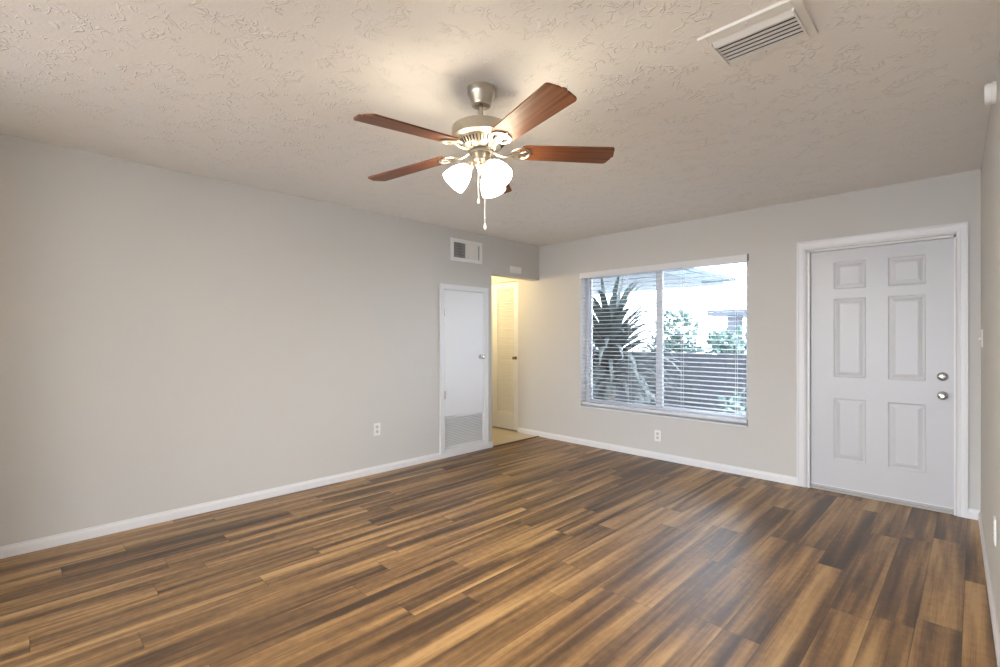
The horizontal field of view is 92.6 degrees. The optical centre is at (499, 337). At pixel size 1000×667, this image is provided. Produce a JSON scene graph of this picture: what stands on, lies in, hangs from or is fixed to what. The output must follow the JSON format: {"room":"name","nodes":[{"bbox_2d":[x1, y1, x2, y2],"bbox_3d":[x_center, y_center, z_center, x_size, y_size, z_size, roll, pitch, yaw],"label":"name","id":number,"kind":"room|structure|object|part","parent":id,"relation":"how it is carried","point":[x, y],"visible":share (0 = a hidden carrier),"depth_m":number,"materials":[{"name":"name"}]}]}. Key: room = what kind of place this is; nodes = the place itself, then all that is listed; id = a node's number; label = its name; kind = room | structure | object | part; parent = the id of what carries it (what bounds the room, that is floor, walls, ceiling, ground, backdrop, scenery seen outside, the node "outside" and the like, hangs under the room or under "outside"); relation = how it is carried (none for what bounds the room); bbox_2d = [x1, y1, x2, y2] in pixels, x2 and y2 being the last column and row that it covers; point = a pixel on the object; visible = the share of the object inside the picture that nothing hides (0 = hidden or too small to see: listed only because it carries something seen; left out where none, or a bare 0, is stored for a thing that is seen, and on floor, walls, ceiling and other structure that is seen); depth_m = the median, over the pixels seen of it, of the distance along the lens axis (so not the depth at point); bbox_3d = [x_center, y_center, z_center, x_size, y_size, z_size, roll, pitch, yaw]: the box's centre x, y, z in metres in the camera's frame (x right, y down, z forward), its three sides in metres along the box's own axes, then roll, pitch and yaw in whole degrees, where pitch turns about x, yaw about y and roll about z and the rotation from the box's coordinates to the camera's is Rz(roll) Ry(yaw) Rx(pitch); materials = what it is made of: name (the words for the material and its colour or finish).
{"room":"empty living room","nodes":[
{"label":"empty living room","id":0,"kind":"room"},
{"bbox_2d":[0,134,538,546],"bbox_3d":[-2.679,0.050,3.025,0.115,2.440,8.910,0,0,45],"label":"wall","id":1,"kind":"structure","parent":0,"point":[170,339],"depth_m":3.44,"materials":[{"name":"grey paint"}]},
{"bbox_2d":[0,441,492,558],"bbox_3d":[-2.929,1.236,2.682,0.013,0.068,8.071,0,0,45],"label":"baseboard","id":2,"kind":"structure","parent":1,"relation":"attached to","point":[33,545],"depth_m":3.45,"materials":[{"name":"white paint"}]},
{"bbox_2d":[374,423,379,435],"bbox_3d":[-1.150,0.859,4.473,0.009,0.115,0.070,0,0,45],"label":"wall outlet","id":3,"kind":"object","parent":1,"relation":"attached to","point":[376,425],"visible":1,"depth_m":4.47,"materials":[{"name":"white plastic"}]},
{"bbox_2d":[440,283,488,454],"bbox_3d":[-0.378,0.329,5.236,0.093,1.790,0.694,0,0,45],"label":"door","id":4,"kind":"structure","parent":1,"relation":"in","point":[464,316],"depth_m":5.24,"materials":[{"name":"white paint"}]},
{"bbox_2d":[444,412,483,448],"bbox_3d":[-0.395,1.011,5.251,0.032,0.330,0.574,0,0,45],"label":"return grille","id":5,"kind":"object","parent":4,"relation":"attached to","point":[468,428],"depth_m":5.24,"materials":[{"name":"white metal"}]},
{"bbox_3d":[-0.389,1.030,5.244,0.026,0.388,0.581,0,0,45],"label":"rail","id":6,"kind":"part","parent":4,"relation":"part of","materials":[{"name":"white paint"}]},
{"bbox_2d":[450,237,481,264],"bbox_3d":[-0.366,-0.947,5.258,0.014,0.242,0.456,0,0,45],"label":"air vent","id":7,"kind":"object","parent":1,"relation":"in","point":[461,250],"visible":1,"depth_m":5.25,"materials":[{"name":"white metal"}]},
{"bbox_2d":[509,266,520,273],"bbox_3d":[0.186,-0.818,5.804,0.028,0.080,0.196,0,0,45],"label":"door chime","id":8,"kind":"object","parent":1,"relation":"attached to","point":[517,270],"visible":1,"depth_m":5.79,"materials":[{"name":"white plastic"}]},
{"bbox_2d":[0,427,996,666],"bbox_3d":[-1.512,1.328,2.040,5.678,0.124,9.160,0,0,45],"label":"floor","id":9,"kind":"structure","parent":0,"point":[538,551],"depth_m":2.52,"materials":[{"name":"brown wood"}]},
{"bbox_2d":[493,436,539,446],"bbox_3d":[0.204,1.266,5.835,0.034,0.009,0.829,0,0,45],"label":"threshold","id":10,"kind":"object","parent":9,"relation":"on","point":[534,436],"visible":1,"depth_m":5.80,"materials":[{"name":"brown wood"}]},
{"bbox_2d":[0,0,999,245],"bbox_3d":[-1.189,-1.230,1.472,4.418,0.120,9.010,0,0,45],"label":"ceiling","id":11,"kind":"structure","parent":0,"point":[264,94],"depth_m":2.27,"materials":[{"name":"white paint"}]},
{"bbox_2d":[353,81,614,229],"bbox_3d":[-0.119,-0.833,2.213,1.256,0.674,1.208,0,0,45],"label":"ceiling fan","id":12,"kind":"object","parent":11,"relation":"hanging from","point":[481,136],"visible":1,"depth_m":2.18,"materials":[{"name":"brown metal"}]},
{"bbox_3d":[-0.367,-0.845,1.938,0.140,0.007,0.471,13,15,40],"label":"blade","id":13,"kind":"part","parent":12,"relation":"part of","materials":[{"name":"brown wood"}]},
{"bbox_3d":[-0.464,-0.855,2.436,0.471,0.007,0.140,-5,8,26],"label":"blade","id":14,"kind":"part","parent":12,"relation":"part of","materials":[{"name":"brown wood"}]},
{"bbox_3d":[-0.185,-0.759,2.236,0.120,0.107,0.120,42,-5,-6],"label":"lamp shade","id":15,"kind":"part","parent":12,"relation":"part of","materials":[{"name":"white glass"}]},
{"bbox_2d":[465,161,472,169],"bbox_3d":[-0.146,-0.804,2.242,0.042,0.028,0.042,42,-5,-6],"label":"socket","id":16,"kind":"object","parent":12,"relation":"attached to","point":[468,165],"depth_m":2.22,"materials":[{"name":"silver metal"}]},
{"bbox_3d":[-0.100,-0.740,2.210,0.003,0.191,0.004,0,0,45],"label":"pull chain","id":17,"kind":"part","parent":12,"relation":"part of","materials":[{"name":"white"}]},
{"bbox_3d":[-0.045,-0.759,2.338,0.120,0.107,0.120,0,42,26],"label":"lamp shade","id":18,"kind":"part","parent":12,"relation":"part of","materials":[{"name":"white glass"}]},
{"bbox_3d":[-0.024,-0.762,2.179,0.058,0.083,0.058,0,-42,-42],"label":"bulb","id":19,"kind":"part","parent":12,"relation":"part of","materials":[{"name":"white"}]},
{"bbox_3d":[-0.028,-0.874,2.666,0.140,0.007,0.471,-10,-2,8],"label":"blade","id":20,"kind":"part","parent":12,"relation":"part of","materials":[{"name":"brown wood"}]},
{"bbox_3d":[-0.022,-0.759,2.177,0.120,0.107,0.120,0,-42,-42],"label":"lamp shade","id":21,"kind":"part","parent":12,"relation":"part of","materials":[{"name":"white glass"}]},
{"bbox_3d":[0.116,-0.875,1.882,0.140,0.007,0.471,11,-5,-29],"label":"blade","id":22,"kind":"part","parent":12,"relation":"part of","materials":[{"name":"brown wood"}]},
{"bbox_3d":[0.326,-0.890,2.321,0.471,0.007,0.140,-2,-10,-10],"label":"blade","id":23,"kind":"part","parent":12,"relation":"part of","materials":[{"name":"brown wood"}]},
{"bbox_2d":[697,0,817,69],"bbox_3d":[0.993,-1.159,1.846,0.347,0.022,0.282,0,0,45],"label":"ceiling vent","id":24,"kind":"object","parent":11,"relation":"in","point":[784,23],"visible":1,"depth_m":1.82,"materials":[{"name":"white metal"}]},
{"bbox_2d":[492,169,980,515],"bbox_3d":[1.542,0.050,5.251,5.480,2.440,0.200,0,0,45],"label":"wall","id":25,"kind":"structure","parent":0,"point":[551,318],"depth_m":4.36,"materials":[{"name":"grey paint"}]},
{"bbox_2d":[492,281,517,430],"bbox_3d":[0.116,0.256,6.633,0.505,2.028,0.241,0,0,45],"label":"door","id":26,"kind":"structure","parent":25,"relation":"in","point":[504,337],"depth_m":6.59,"materials":[{"name":"white paint"}]},
{"bbox_3d":[0.131,0.256,6.649,0.505,2.028,0.197,0,0,45],"label":"frame","id":27,"kind":"part","parent":26,"relation":"part of","materials":[{"name":"white paint"}]},
{"bbox_2d":[518,427,796,485],"bbox_3d":[1.393,1.236,5.248,3.255,0.068,0.013,0,0,45],"label":"baseboard","id":28,"kind":"structure","parent":25,"relation":"attached to","point":[769,476],"depth_m":4.87,"materials":[{"name":"white paint"}]},
{"bbox_2d":[654,430,660,441],"bbox_3d":[1.647,1.027,4.998,0.070,0.115,0.009,0,0,45],"label":"wall outlet","id":29,"kind":"object","parent":25,"relation":"attached to","point":[657,433],"visible":1,"depth_m":5.00,"materials":[{"name":"white plastic"}]},
{"bbox_2d":[593,269,723,294],"bbox_3d":[-0.068,-1.250,11.218,8.080,0.200,5.990,0,0,45],"label":"porch roof","id":30,"kind":"structure","parent":25,"relation":"attached to","point":[610,282],"depth_m":9.82,"materials":[{"name":"grey"}]},
{"bbox_2d":[685,268,734,283],"bbox_3d":[2.631,-1.130,7.799,0.630,0.060,4.950,0,0,45],"label":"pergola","id":31,"kind":"object","parent":30,"relation":"attached to","point":[730,279],"visible":0.31,"depth_m":8.78,"materials":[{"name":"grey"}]},
{"bbox_3d":[4.356,-1.130,9.533,0.630,0.060,0.060,0,0,45],"label":"rail","id":32,"kind":"part","parent":31,"relation":"part of","materials":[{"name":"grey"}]},
{"bbox_2d":[579,261,747,426],"bbox_3d":[1.669,0.031,5.088,1.858,1.582,0.192,0,0,45],"label":"window","id":33,"kind":"structure","parent":25,"relation":"in","point":[659,322],"depth_m":5.11,"materials":[{"name":"grey plastic"}]},
{"bbox_3d":[1.414,0.029,5.455,0.898,1.506,0.023,0,0,45],"label":"sash","id":34,"kind":"part","parent":33,"relation":"part of","materials":[{"name":"glass"}]},
{"bbox_3d":[1.649,0.815,5.068,1.858,0.014,0.136,0,0,45],"label":"sill","id":35,"kind":"part","parent":33,"relation":"part of","materials":[{"name":"white paint"}]},
{"bbox_2d":[580,254,748,423],"bbox_3d":[1.633,0.013,5.049,1.860,1.558,0.082,0,0,45],"label":"window blind","id":36,"kind":"object","parent":33,"relation":"attached to","point":[745,257],"visible":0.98,"depth_m":4.90,"materials":[{"name":"grey plastic"}]},
{"bbox_3d":[1.063,0.028,5.634,0.002,1.485,0.055,0,0,45],"label":"ladder cord","id":37,"kind":"part","parent":36,"relation":"part of","materials":[{"name":"white fabric"}]},
{"bbox_3d":[1.641,0.778,5.059,1.830,0.028,0.052,0,0,45],"label":"rail","id":38,"kind":"part","parent":36,"relation":"part of","materials":[{"name":"grey plastic"}]},
{"bbox_3d":[1.850,0.028,4.851,0.002,1.485,0.055,0,0,45],"label":"ladder cord","id":39,"kind":"part","parent":36,"relation":"part of","materials":[{"name":"white fabric"}]},
{"bbox_3d":[2.219,0.028,4.485,0.002,1.485,0.055,0,0,45],"label":"ladder cord","id":40,"kind":"part","parent":36,"relation":"part of","materials":[{"name":"white fabric"}]},
{"bbox_3d":[2.013,0.029,4.824,0.916,1.506,0.023,0,0,45],"label":"sash","id":41,"kind":"part","parent":33,"relation":"part of","materials":[{"name":"glass"}]},
{"bbox_2d":[797,222,967,517],"bbox_3d":[2.984,0.229,3.795,1.050,2.083,0.219,0,0,45],"label":"door","id":42,"kind":"structure","parent":25,"relation":"in","point":[876,322],"depth_m":3.72,"materials":[{"name":"white paint"}]},
{"bbox_2d":[968,508,979,519],"bbox_3d":[3.313,1.236,3.339,0.060,0.068,0.013,0,0,45],"label":"baseboard","id":43,"kind":"structure","parent":25,"relation":"attached to","point":[972,513],"depth_m":3.34,"materials":[{"name":"white paint"}]},
{"bbox_2d":[981,50,999,632],"bbox_3d":[0.875,0.050,0.655,0.101,2.440,7.660,0,0,44],"label":"wall","id":44,"kind":"structure","parent":0,"point":[990,167],"depth_m":2.37,"materials":[{"name":"grey paint"}]},
{"bbox_2d":[978,329,982,346],"bbox_3d":[3.119,0.005,3.103,0.021,0.115,0.070,0,0,44],"label":"light switch","id":45,"kind":"object","parent":44,"relation":"attached to","point":[981,338],"visible":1,"depth_m":3.09,"materials":[{"name":"white plastic"}]},
{"bbox_3d":[3.124,0.005,3.098,0.006,0.115,0.070,0,0,44],"label":"plate","id":46,"kind":"part","parent":45,"relation":"part of","materials":[{"name":"white plastic"}]},
{"bbox_2d":[978,511,999,666],"bbox_3d":[0.851,1.236,0.712,0.014,0.068,7.210,0,0,44],"label":"baseboard","id":47,"kind":"structure","parent":44,"relation":"attached to","point":[995,627],"depth_m":2.26,"materials":[{"name":"white paint"}]},
{"bbox_2d":[984,81,996,104],"bbox_3d":[2.175,-1.082,2.123,0.038,0.096,0.096,0,0,44],"label":"smoke detector","id":48,"kind":"object","parent":44,"relation":"attached to","point":[990,89],"visible":1,"depth_m":2.10,"materials":[{"name":"white plastic"}]},
{"bbox_3d":[2.183,-1.082,2.116,0.016,0.096,0.096,0,0,44],"label":"plate","id":49,"kind":"part","parent":48,"relation":"part of","materials":[{"name":"white plastic"}]},
{"bbox_2d":[993,516,995,545],"bbox_3d":[2.186,0.855,2.113,0.009,0.115,0.070,0,0,44],"label":"wall outlet","id":50,"kind":"object","parent":44,"relation":"attached to","point":[994,521],"visible":1,"depth_m":2.09,"materials":[{"name":"white plastic"}]},
{"bbox_3d":[2.187,0.855,2.112,0.006,0.115,0.070,0,0,44],"label":"plate","id":51,"kind":"part","parent":50,"relation":"part of","materials":[{"name":"white plastic"}]},
{"label":"outside","id":52,"kind":"structure","parent":0,"visible":0},
{"bbox_2d":[598,347,745,354],"bbox_3d":[22.896,1.470,23.016,80.000,0.200,55.070,0,0,45],"label":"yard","id":53,"kind":"structure","parent":52,"point":[634,348],"depth_m":50.38,"materials":[{"name":"green plant"}]},
{"bbox_2d":[593,276,699,403],"bbox_3d":[1.685,0.109,7.316,2.378,2.527,2.479,0,0,45],"label":"leaf plant","id":54,"kind":"object","parent":53,"relation":"on","point":[613,321],"visible":0.51,"depth_m":7.07,"materials":[{"name":"green plant"}]},
{"bbox_2d":[637,396,666,404],"bbox_3d":[1.739,1.057,5.798,0.723,0.641,0.695,0,0,45],"label":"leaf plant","id":55,"kind":"object","parent":53,"relation":"on","point":[641,399],"visible":0.02,"depth_m":5.92,"materials":[{"name":"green plant"}]},
{"bbox_2d":[593,350,745,414],"bbox_3d":[2.610,0.810,9.076,6.099,1.120,0.150,0,0,45],"label":"fence","id":56,"kind":"object","parent":53,"relation":"on","point":[676,354],"visible":0.09,"depth_m":8.20,"materials":[{"name":"grey wood"}]},
{"bbox_2d":[641,308,704,352],"bbox_3d":[3.417,0.394,9.530,1.282,1.961,0.982,0,0,45],"label":"leafy shrub","id":57,"kind":"object","parent":53,"relation":"on","point":[677,339],"visible":0.42,"depth_m":9.36,"materials":[{"name":"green plant"}]},
{"bbox_2d":[703,325,745,354],"bbox_3d":[4.327,0.558,8.872,0.980,1.632,1.024,0,0,45],"label":"leafy shrub","id":58,"kind":"object","parent":53,"relation":"on","point":[711,339],"visible":0.43,"depth_m":8.83,"materials":[{"name":"green plant"}]},
{"bbox_2d":[707,309,745,353],"bbox_3d":[14.923,-0.055,25.707,5.700,2.850,4.500,0,0,45],"label":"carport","id":59,"kind":"object","parent":53,"relation":"on","point":[730,325],"visible":0.21,"depth_m":25.50,"materials":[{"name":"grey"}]},
{"bbox_3d":[12.625,0.090,25.666,0.600,2.560,0.600,0,0,45],"label":"post","id":60,"kind":"part","parent":59,"relation":"part of","materials":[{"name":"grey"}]},
{"bbox_2d":[718,389,745,413],"bbox_3d":[3.551,1.049,6.922,0.732,0.662,0.773,0,0,11],"label":"leafy shrub","id":61,"kind":"object","parent":53,"relation":"on","point":[743,390],"visible":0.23,"depth_m":7.02,"materials":[{"name":"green plant"}]}
]}

